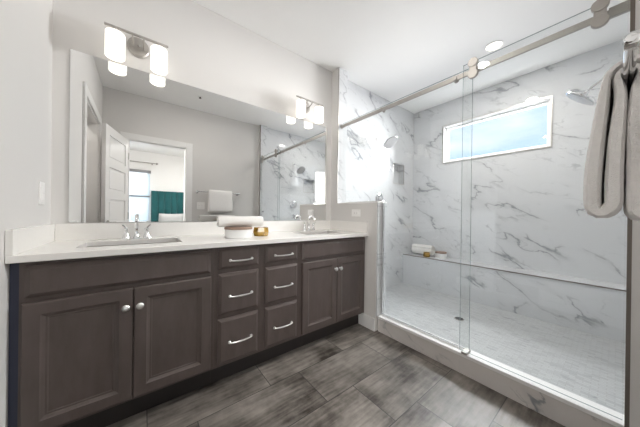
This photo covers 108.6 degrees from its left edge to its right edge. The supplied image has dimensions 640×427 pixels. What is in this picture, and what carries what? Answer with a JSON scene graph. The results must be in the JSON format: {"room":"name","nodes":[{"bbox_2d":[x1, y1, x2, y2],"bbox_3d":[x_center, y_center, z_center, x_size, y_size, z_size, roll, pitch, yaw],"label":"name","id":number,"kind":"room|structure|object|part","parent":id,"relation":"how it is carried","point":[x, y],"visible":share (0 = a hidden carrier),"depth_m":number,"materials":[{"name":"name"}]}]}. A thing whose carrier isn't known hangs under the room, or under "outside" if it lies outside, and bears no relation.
{"room":"bathroom","nodes":[
{"label":"bathroom","id":0,"kind":"room"},
{"bbox_2d":[0,0,52,426],"bbox_3d":[-0.949,-0.228,0.455,0.120,2.760,2.080,1,0,-38],"label":"wall","id":1,"kind":"structure","parent":0,"point":[26,26],"depth_m":0.99,"materials":[{"name":"paint"}]},
{"bbox_2d":[38,181,44,203],"bbox_3d":[-1.434,-0.105,1.187,0.009,0.114,0.070,1,0,-38],"label":"light switch","id":2,"kind":"object","parent":1,"relation":"attached to","point":[41,185],"visible":1,"depth_m":1.18,"materials":[{"name":"white plastic"}]},
{"bbox_2d":[50,0,413,286],"bbox_3d":[-0.066,-0.219,2.548,4.080,2.760,0.150,1,0,-38],"label":"wall","id":3,"kind":"structure","parent":0,"point":[207,50],"depth_m":1.96,"materials":[{"name":"paint"}]},
{"bbox_2d":[104,22,167,75],"bbox_3d":[-1.178,-1.064,1.490,0.320,0.228,0.147,1,0,-38],"label":"vanity light","id":4,"kind":"object","parent":3,"relation":"attached to","point":[114,39],"visible":1,"depth_m":1.49,"materials":[{"name":"white glass"}]},
{"bbox_3d":[-1.249,-1.026,1.402,0.094,0.150,0.094,1,0,-38],"label":"lamp shade","id":5,"kind":"part","parent":4,"relation":"part of","materials":[{"name":"white glass"}]},
{"bbox_3d":[-1.075,-1.024,1.537,0.094,0.150,0.094,1,0,-38],"label":"lamp shade","id":6,"kind":"part","parent":4,"relation":"part of","materials":[{"name":"white glass"}]},
{"bbox_2d":[55,220,329,240],"bbox_3d":[-0.706,0.118,1.947,2.053,0.100,0.020,1,0,-38],"label":"backsplash","id":7,"kind":"structure","parent":3,"relation":"attached to","point":[74,231],"depth_m":1.61,"materials":[{"name":"stone"}]},
{"bbox_2d":[68,49,326,222],"bbox_3d":[-0.704,-0.448,1.953,1.954,1.022,0.006,1,0,-38],"label":"wall mirror","id":8,"kind":"object","parent":3,"relation":"attached to","point":[155,148],"visible":0.93,"depth_m":1.69,"materials":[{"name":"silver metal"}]},
{"bbox_2d":[296,95,323,123],"bbox_3d":[-0.113,-1.052,2.314,0.320,0.228,0.147,1,0,-38],"label":"vanity light","id":9,"kind":"object","parent":3,"relation":"attached to","point":[302,106],"visible":1,"depth_m":2.31,"materials":[{"name":"white glass"}]},
{"bbox_3d":[-0.185,-1.013,2.226,0.094,0.150,0.094,1,0,-38],"label":"lamp shade","id":10,"kind":"part","parent":9,"relation":"part of","materials":[{"name":"white glass"}]},
{"bbox_3d":[-0.011,-1.011,2.361,0.094,0.150,0.094,1,0,-38],"label":"lamp shade","id":11,"kind":"part","parent":9,"relation":"part of","materials":[{"name":"white glass"}]},
{"bbox_2d":[376,193,382,200],"bbox_3d":[0.826,-0.199,3.104,0.156,0.156,0.063,1,0,-38],"label":"shower valve","id":12,"kind":"object","parent":3,"relation":"attached to","point":[379,197],"visible":0.83,"depth_m":3.10,"materials":[{"name":"silver metal"}]},
{"bbox_2d":[376,136,397,148],"bbox_3d":[0.863,-0.932,2.985,0.196,0.177,0.283,1,0,-38],"label":"shower fixture","id":13,"kind":"object","parent":3,"relation":"attached to","point":[391,141],"visible":1,"depth_m":2.93,"materials":[{"name":"silver metal"}]},
{"bbox_2d":[106,323,564,426],"bbox_3d":[-0.391,1.109,0.825,3.040,0.100,2.200,1,0,-38],"label":"floor","id":14,"kind":"structure","parent":0,"point":[356,375],"depth_m":1.34,"materials":[{"name":"tile"}]},
{"bbox_2d":[8,242,213,426],"bbox_3d":[-1.074,0.622,1.321,0.756,0.855,0.563,1,0,-38],"label":"base cabinet","id":15,"kind":"object","parent":14,"relation":"on","point":[104,341],"depth_m":1.08,"materials":[{"name":"brown wood"}]},
{"bbox_3d":[-1.230,0.621,0.925,0.024,0.855,0.016,1,0,-38],"label":"filler strip","id":16,"kind":"part","parent":15,"relation":"part of","materials":[{"name":"wood"}]},
{"bbox_3d":[-1.061,0.636,1.027,0.347,0.542,0.019,1,0,-38],"label":"door","id":17,"kind":"part","parent":15,"relation":"part of","materials":[{"name":"brown wood"}]},
{"bbox_3d":[-0.927,0.452,1.097,0.032,0.032,0.032,1,0,-38],"label":"knob","id":18,"kind":"part","parent":15,"relation":"part of","materials":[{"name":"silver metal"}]},
{"bbox_3d":[-0.884,0.452,1.130,0.032,0.032,0.032,1,0,-38],"label":"knob","id":19,"kind":"part","parent":15,"relation":"part of","materials":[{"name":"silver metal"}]},
{"bbox_3d":[-0.782,0.639,1.244,0.352,0.542,0.019,1,0,-38],"label":"door","id":20,"kind":"part","parent":15,"relation":"part of","materials":[{"name":"brown wood"}]},
{"bbox_2d":[5,220,367,263],"bbox_3d":[-0.543,0.136,1.736,2.095,0.130,0.554,1,0,-38],"label":"countertop","id":21,"kind":"structure","parent":15,"relation":"on","point":[48,242],"depth_m":1.40,"materials":[{"name":"stone"}]},
{"bbox_2d":[121,214,151,239],"bbox_3d":[-1.171,0.083,1.481,0.135,0.160,0.131,1,0,14],"label":"faucet","id":22,"kind":"object","parent":21,"relation":"on","point":[146,235],"visible":1,"depth_m":1.47,"materials":[{"name":"silver metal"}]},
{"bbox_3d":[-1.224,0.112,1.452,0.042,0.089,0.042,1,0,-38],"label":"handle","id":23,"kind":"part","parent":22,"relation":"part of","materials":[{"name":"silver metal"}]},
{"bbox_3d":[-1.159,0.080,1.453,0.040,0.154,0.120,1,0,-38],"label":"spout","id":24,"kind":"part","parent":22,"relation":"part of","materials":[{"name":"silver metal"}]},
{"bbox_3d":[-1.184,0.158,1.484,0.160,0.009,0.058,1,0,-38],"label":"plate","id":25,"kind":"part","parent":22,"relation":"part of","materials":[{"name":"silver metal"}]},
{"bbox_3d":[-1.142,0.113,1.516,0.042,0.089,0.042,1,0,-38],"label":"handle","id":26,"kind":"part","parent":22,"relation":"part of","materials":[{"name":"silver metal"}]},
{"bbox_2d":[224,226,251,238],"bbox_3d":[-0.580,0.133,1.635,0.190,0.074,0.190,1,0,-38],"label":"lidded jar","id":27,"kind":"object","parent":21,"relation":"on","point":[238,232],"visible":0.98,"depth_m":1.56,"materials":[{"name":"white ceramic"}]},
{"bbox_3d":[-0.579,0.103,1.635,0.190,0.015,0.190,1,0,-38],"label":"lid","id":28,"kind":"part","parent":27,"relation":"part of","materials":[{"name":"brown wood"}]},
{"bbox_2d":[216,216,263,226],"bbox_3d":[-0.568,0.056,1.654,0.318,0.074,0.071,1,0,-38],"label":"rolled towel","id":29,"kind":"object","parent":27,"relation":"on","point":[222,221],"visible":1,"depth_m":1.62,"materials":[{"name":"white fabric"}]},
{"bbox_2d":[253,227,268,235],"bbox_3d":[-0.456,0.139,1.776,0.115,0.066,0.115,1,0,-15],"label":"votive","id":30,"kind":"object","parent":21,"relation":"on","point":[258,231],"visible":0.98,"depth_m":1.73,"materials":[{"name":"gold glass"}]},
{"bbox_2d":[302,215,315,230],"bbox_3d":[-0.098,0.096,2.311,0.135,0.160,0.131,1,0,14],"label":"faucet","id":31,"kind":"object","parent":21,"relation":"on","point":[310,216],"visible":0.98,"depth_m":2.30,"materials":[{"name":"silver metal"}]},
{"bbox_3d":[-0.086,0.093,2.284,0.040,0.154,0.120,1,0,-38],"label":"spout","id":32,"kind":"part","parent":31,"relation":"part of","materials":[{"name":"silver metal"}]},
{"bbox_2d":[210,244,260,383],"bbox_3d":[-0.659,0.627,1.645,0.296,0.855,0.559,1,0,-38],"label":"base cabinet","id":33,"kind":"object","parent":14,"relation":"on","point":[237,269],"visible":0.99,"depth_m":1.44,"materials":[{"name":"brown wood"}]},
{"bbox_3d":[-0.513,0.777,1.453,0.252,0.273,0.019,1,0,-38],"label":"drawer","id":34,"kind":"part","parent":33,"relation":"part of","materials":[{"name":"brown wood"}]},
{"bbox_3d":[-0.510,0.491,1.453,0.252,0.250,0.019,1,0,-38],"label":"drawer","id":35,"kind":"part","parent":33,"relation":"part of","materials":[{"name":"brown wood"}]},
{"bbox_3d":[-0.507,0.278,1.453,0.252,0.121,0.019,1,0,-38],"label":"drawer","id":36,"kind":"part","parent":33,"relation":"part of","materials":[{"name":"brown wood"}]},
{"bbox_3d":[-0.493,0.790,1.440,0.154,0.018,0.028,1,0,-38],"label":"pull handle","id":37,"kind":"part","parent":33,"relation":"part of","materials":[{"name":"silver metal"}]},
{"bbox_3d":[-0.489,0.508,1.439,0.154,0.018,0.028,1,0,-38],"label":"pull handle","id":38,"kind":"part","parent":33,"relation":"part of","materials":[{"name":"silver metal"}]},
{"bbox_3d":[-0.486,0.289,1.439,0.154,0.018,0.028,1,0,-38],"label":"pull handle","id":39,"kind":"part","parent":33,"relation":"part of","materials":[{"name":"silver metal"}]},
{"bbox_2d":[256,242,298,364],"bbox_3d":[-0.425,0.630,1.826,0.296,0.855,0.559,1,0,-38],"label":"base cabinet","id":40,"kind":"object","parent":14,"relation":"on","point":[279,261],"visible":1,"depth_m":1.62,"materials":[{"name":"brown wood"}]},
{"bbox_3d":[-0.274,0.780,1.638,0.256,0.273,0.019,1,0,-38],"label":"drawer","id":41,"kind":"part","parent":40,"relation":"part of","materials":[{"name":"brown wood"}]},
{"bbox_3d":[-0.271,0.494,1.638,0.256,0.250,0.019,1,0,-38],"label":"drawer","id":42,"kind":"part","parent":40,"relation":"part of","materials":[{"name":"brown wood"}]},
{"bbox_3d":[-0.268,0.281,1.637,0.256,0.121,0.019,1,0,-38],"label":"drawer","id":43,"kind":"part","parent":40,"relation":"part of","materials":[{"name":"brown wood"}]},
{"bbox_3d":[-0.254,0.793,1.624,0.154,0.018,0.028,1,0,-38],"label":"pull handle","id":44,"kind":"part","parent":40,"relation":"part of","materials":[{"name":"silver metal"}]},
{"bbox_3d":[-0.250,0.511,1.624,0.154,0.018,0.028,1,0,-38],"label":"pull handle","id":45,"kind":"part","parent":40,"relation":"part of","materials":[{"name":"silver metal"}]},
{"bbox_2d":[293,233,364,349],"bbox_3d":[-0.012,0.634,2.143,0.744,0.855,0.563,1,0,-38],"label":"base cabinet","id":46,"kind":"object","parent":14,"relation":"on","point":[330,271],"visible":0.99,"depth_m":1.91,"materials":[{"name":"brown wood"}]},
{"bbox_3d":[0.001,0.648,1.849,0.345,0.542,0.019,1,0,-38],"label":"door","id":47,"kind":"part","parent":46,"relation":"part of","materials":[{"name":"brown wood"}]},
{"bbox_3d":[0.274,0.652,2.061,0.339,0.542,0.019,1,0,-38],"label":"door","id":48,"kind":"part","parent":46,"relation":"part of","materials":[{"name":"brown wood"}]},
{"bbox_2d":[378,313,623,426],"bbox_3d":[0.977,1.006,1.579,0.097,0.139,1.359,1,0,-38],"label":"shower curb","id":49,"kind":"object","parent":14,"relation":"on","point":[567,411],"visible":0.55,"depth_m":1.35,"materials":[{"name":"stone"}]},
{"bbox_2d":[342,69,472,349],"bbox_3d":[0.632,-0.030,2.052,0.023,1.923,1.267,1,0,-38],"label":"shower panel","id":50,"kind":"object","parent":49,"relation":"on","point":[383,203],"visible":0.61,"depth_m":1.94,"materials":[{"name":"clear glass"}]},
{"bbox_2d":[461,348,470,355],"bbox_3d":[0.981,0.928,1.545,0.072,0.016,0.033,1,0,-38],"label":"floor guide","id":51,"kind":"object","parent":49,"relation":"on","point":[464,349],"visible":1,"depth_m":1.53,"materials":[{"name":"silver metal"}]},
{"bbox_2d":[330,67,378,330],"bbox_3d":[0.365,-0.213,2.377,0.118,2.760,0.648,1,0,-38],"label":"wall partition","id":52,"kind":"structure","parent":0,"point":[368,211],"depth_m":2.20,"materials":[{"name":"paint"}]},
{"bbox_2d":[337,67,339,202],"bbox_3d":[0.198,-0.854,2.511,0.007,1.480,0.012,1,0,-38],"label":"trim","id":53,"kind":"structure","parent":52,"relation":"attached to","point":[339,67],"depth_m":2.51,"materials":[{"name":"metal"}]},
{"bbox_2d":[338,68,347,202],"bbox_3d":[0.217,-0.849,2.592,0.126,1.494,0.115,1,0,-38],"label":"tile","id":54,"kind":"structure","parent":52,"relation":"attached to","point":[343,76],"depth_m":2.55,"materials":[{"name":"stone"}]},
{"bbox_2d":[352,209,359,216],"bbox_3d":[0.356,-0.005,2.282,0.009,0.070,0.114,1,0,-38],"label":"wall outlet","id":55,"kind":"object","parent":52,"relation":"attached to","point":[355,212],"visible":1,"depth_m":2.27,"materials":[{"name":"white plastic"}]},
{"bbox_2d":[337,201,386,203],"bbox_3d":[0.404,-0.105,2.333,0.136,0.012,0.557,1,0,-38],"label":"trim","id":56,"kind":"structure","parent":52,"relation":"on","point":[375,201],"depth_m":2.24,"materials":[{"name":"white paint"}]},
{"bbox_2d":[358,313,374,330],"bbox_3d":[0.437,1.010,2.158,0.014,0.115,0.193,1,0,-38],"label":"baseboard","id":57,"kind":"structure","parent":52,"relation":"attached to","point":[367,321],"depth_m":2.15,"materials":[{"name":"white paint"}]},
{"bbox_2d":[376,203,386,315],"bbox_3d":[0.366,0.484,2.378,0.126,1.166,0.660,1,0,-38],"label":"tile","id":58,"kind":"structure","parent":52,"relation":"attached to","point":[379,205],"depth_m":2.10,"materials":[{"name":"stone"}]},
{"bbox_2d":[192,0,629,113],"bbox_3d":[0.318,-1.653,1.438,4.860,0.120,2.350,1,0,-38],"label":"ceiling","id":59,"kind":"structure","parent":0,"point":[394,50],"depth_m":2.04,"materials":[{"name":"paint"}]},
{"bbox_2d":[484,40,504,51],"bbox_3d":[1.639,-1.573,2.164,0.156,0.008,0.156,1,0,-38],"label":"recessed light","id":60,"kind":"object","parent":59,"relation":"in","point":[495,45],"visible":1,"depth_m":2.16,"materials":[{"name":"white paint"}]},
{"bbox_2d":[385,283,625,413],"bbox_3d":[1.452,1.115,2.328,1.625,0.130,2.080,1,0,-38],"label":"floor","id":61,"kind":"structure","parent":0,"point":[591,367],"depth_m":1.89,"materials":[{"name":"tile"}]},
{"bbox_2d":[454,317,463,320],"bbox_3d":[1.386,1.047,2.288,0.090,0.006,0.090,1,0,-38],"label":"shower drain","id":62,"kind":"object","parent":61,"relation":"on","point":[456,318],"visible":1,"depth_m":2.29,"materials":[{"name":"silver metal"}]},
{"bbox_2d":[403,252,625,342],"bbox_3d":[1.994,0.839,2.744,0.262,0.436,2.078,1,0,-38],"label":"shower bench","id":63,"kind":"object","parent":61,"relation":"on","point":[595,307],"visible":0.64,"depth_m":2.35,"materials":[{"name":"stone"}]},
{"bbox_2d":[411,244,434,255],"bbox_3d":[1.529,0.532,3.411,0.134,0.143,0.300,1,0,-38],"label":"rolled towel","id":64,"kind":"object","parent":63,"relation":"on","point":[416,248],"visible":0.94,"depth_m":3.36,"materials":[{"name":"white fabric"}]},
{"bbox_2d":[423,252,429,256],"bbox_3d":[1.513,0.583,3.261,0.089,0.064,0.089,1,0,-15],"label":"votive","id":65,"kind":"object","parent":63,"relation":"on","point":[425,254],"visible":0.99,"depth_m":3.23,"materials":[{"name":"gold glass"}]},
{"bbox_2d":[435,251,446,258],"bbox_3d":[1.678,0.575,3.192,0.144,0.084,0.144,1,0,-38],"label":"lidded jar","id":66,"kind":"object","parent":63,"relation":"on","point":[438,254],"visible":1,"depth_m":3.14,"materials":[{"name":"white ceramic"}]},
{"bbox_3d":[1.678,0.541,3.192,0.144,0.017,0.144,1,0,-38],"label":"lid","id":67,"kind":"part","parent":66,"relation":"part of","materials":[{"name":"brown wood"}]},
{"bbox_3d":[1.998,0.632,2.744,0.259,0.020,2.078,1,0,-38],"label":"seat","id":68,"kind":"part","parent":63,"relation":"part of","materials":[{"name":"stone"}]},
{"bbox_2d":[412,39,626,284],"bbox_3d":[2.171,-0.191,2.869,0.150,2.760,2.080,1,0,-38],"label":"tiled wall","id":69,"kind":"structure","parent":0,"point":[526,210],"depth_m":2.56,"materials":[{"name":"stone"}]},
{"bbox_2d":[442,95,552,163],"bbox_3d":[2.133,-0.974,2.881,0.110,0.539,1.115,1,0,-38],"label":"window","id":70,"kind":"structure","parent":69,"relation":"attached to","point":[548,100],"depth_m":2.77,"materials":[{"name":"white paint"}]},
{"bbox_2d":[629,0,639,426],"bbox_3d":[1.422,-0.199,1.012,0.118,2.760,0.060,1,0,-38],"label":"wall","id":71,"kind":"structure","parent":0,"point":[634,421],"depth_m":0.99,"materials":[{"name":"paint"}]},
{"bbox_3d":[0.600,-0.208,0.263,2.335,2.760,0.120,1,0,-38],"label":"wall","id":72,"kind":"structure","parent":0,"visible":0},
{"bbox_2d":[622,29,639,100],"bbox_3d":[0.822,-0.304,0.569,0.668,0.048,0.095,1,0,-38],"label":"towel bar","id":73,"kind":"object","parent":72,"relation":"attached to","point":[631,41],"visible":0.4,"depth_m":0.44,"materials":[{"name":"silver metal"}]},
{"bbox_2d":[583,54,639,220],"bbox_3d":[0.807,-0.161,0.608,0.362,0.363,0.128,1,0,-38],"label":"hanging towel","id":74,"kind":"object","parent":73,"relation":"hanging from","point":[611,182],"visible":0.99,"depth_m":0.51,"materials":[{"name":"fabric"}]},
{"bbox_3d":[0.577,-0.306,0.380,0.048,0.048,0.095,1,0,-38],"label":"post","id":75,"kind":"part","parent":73,"relation":"part of","materials":[{"name":"silver metal"}]},
{"bbox_3d":[1.426,-0.248,1.020,0.126,2.660,0.068,1,0,-38],"label":"tiled wall","id":76,"kind":"structure","parent":0,"visible":0},
{"bbox_2d":[341,0,629,128],"bbox_3d":[0.820,-0.948,1.787,0.030,0.046,1.914,1,0,-38],"label":"sliding door rail","id":77,"kind":"object","parent":76,"relation":"attached to","point":[624,7],"visible":0.9,"depth_m":1.36,"materials":[{"name":"silver metal"}]},
{"bbox_2d":[459,0,624,419],"bbox_3d":[1.163,-0.044,1.288,0.056,1.930,0.674,1,0,-38],"label":"sliding shower door","id":78,"kind":"structure","parent":76,"relation":"hanging from","point":[598,8],"depth_m":1.11,"materials":[{"name":"clear glass"}]},
{"bbox_3d":[1.318,-0.941,1.082,0.016,0.062,0.040,1,0,-38],"label":"hanger plate","id":79,"kind":"part","parent":78,"relation":"part of","materials":[{"name":"silver metal"}]},
{"bbox_2d":[624,0,634,426],"bbox_3d":[1.361,-0.318,1.006,0.013,2.519,0.013,1,0,-38],"label":"trim","id":80,"kind":"structure","parent":76,"relation":"attached to","point":[632,2],"depth_m":1.00,"materials":[{"name":"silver metal"}]},
{"bbox_3d":[2.223,-0.189,1.499,1.745,2.760,0.150,1,0,-38],"label":"shower","id":81,"kind":"object","parent":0,"visible":0},
{"bbox_2d":[566,79,602,104],"bbox_3d":[1.903,-0.878,1.552,0.188,0.256,0.336,1,0,-38],"label":"shower fixture","id":82,"kind":"object","parent":81,"relation":"attached to","point":[583,98],"visible":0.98,"depth_m":1.59,"materials":[{"name":"silver metal"}]},
{"bbox_3d":[1.936,-0.919,1.509,0.017,0.134,0.226,1,0,-38],"label":"shower arm","id":83,"kind":"part","parent":82,"relation":"part of","materials":[{"name":"silver metal"}]}
]}

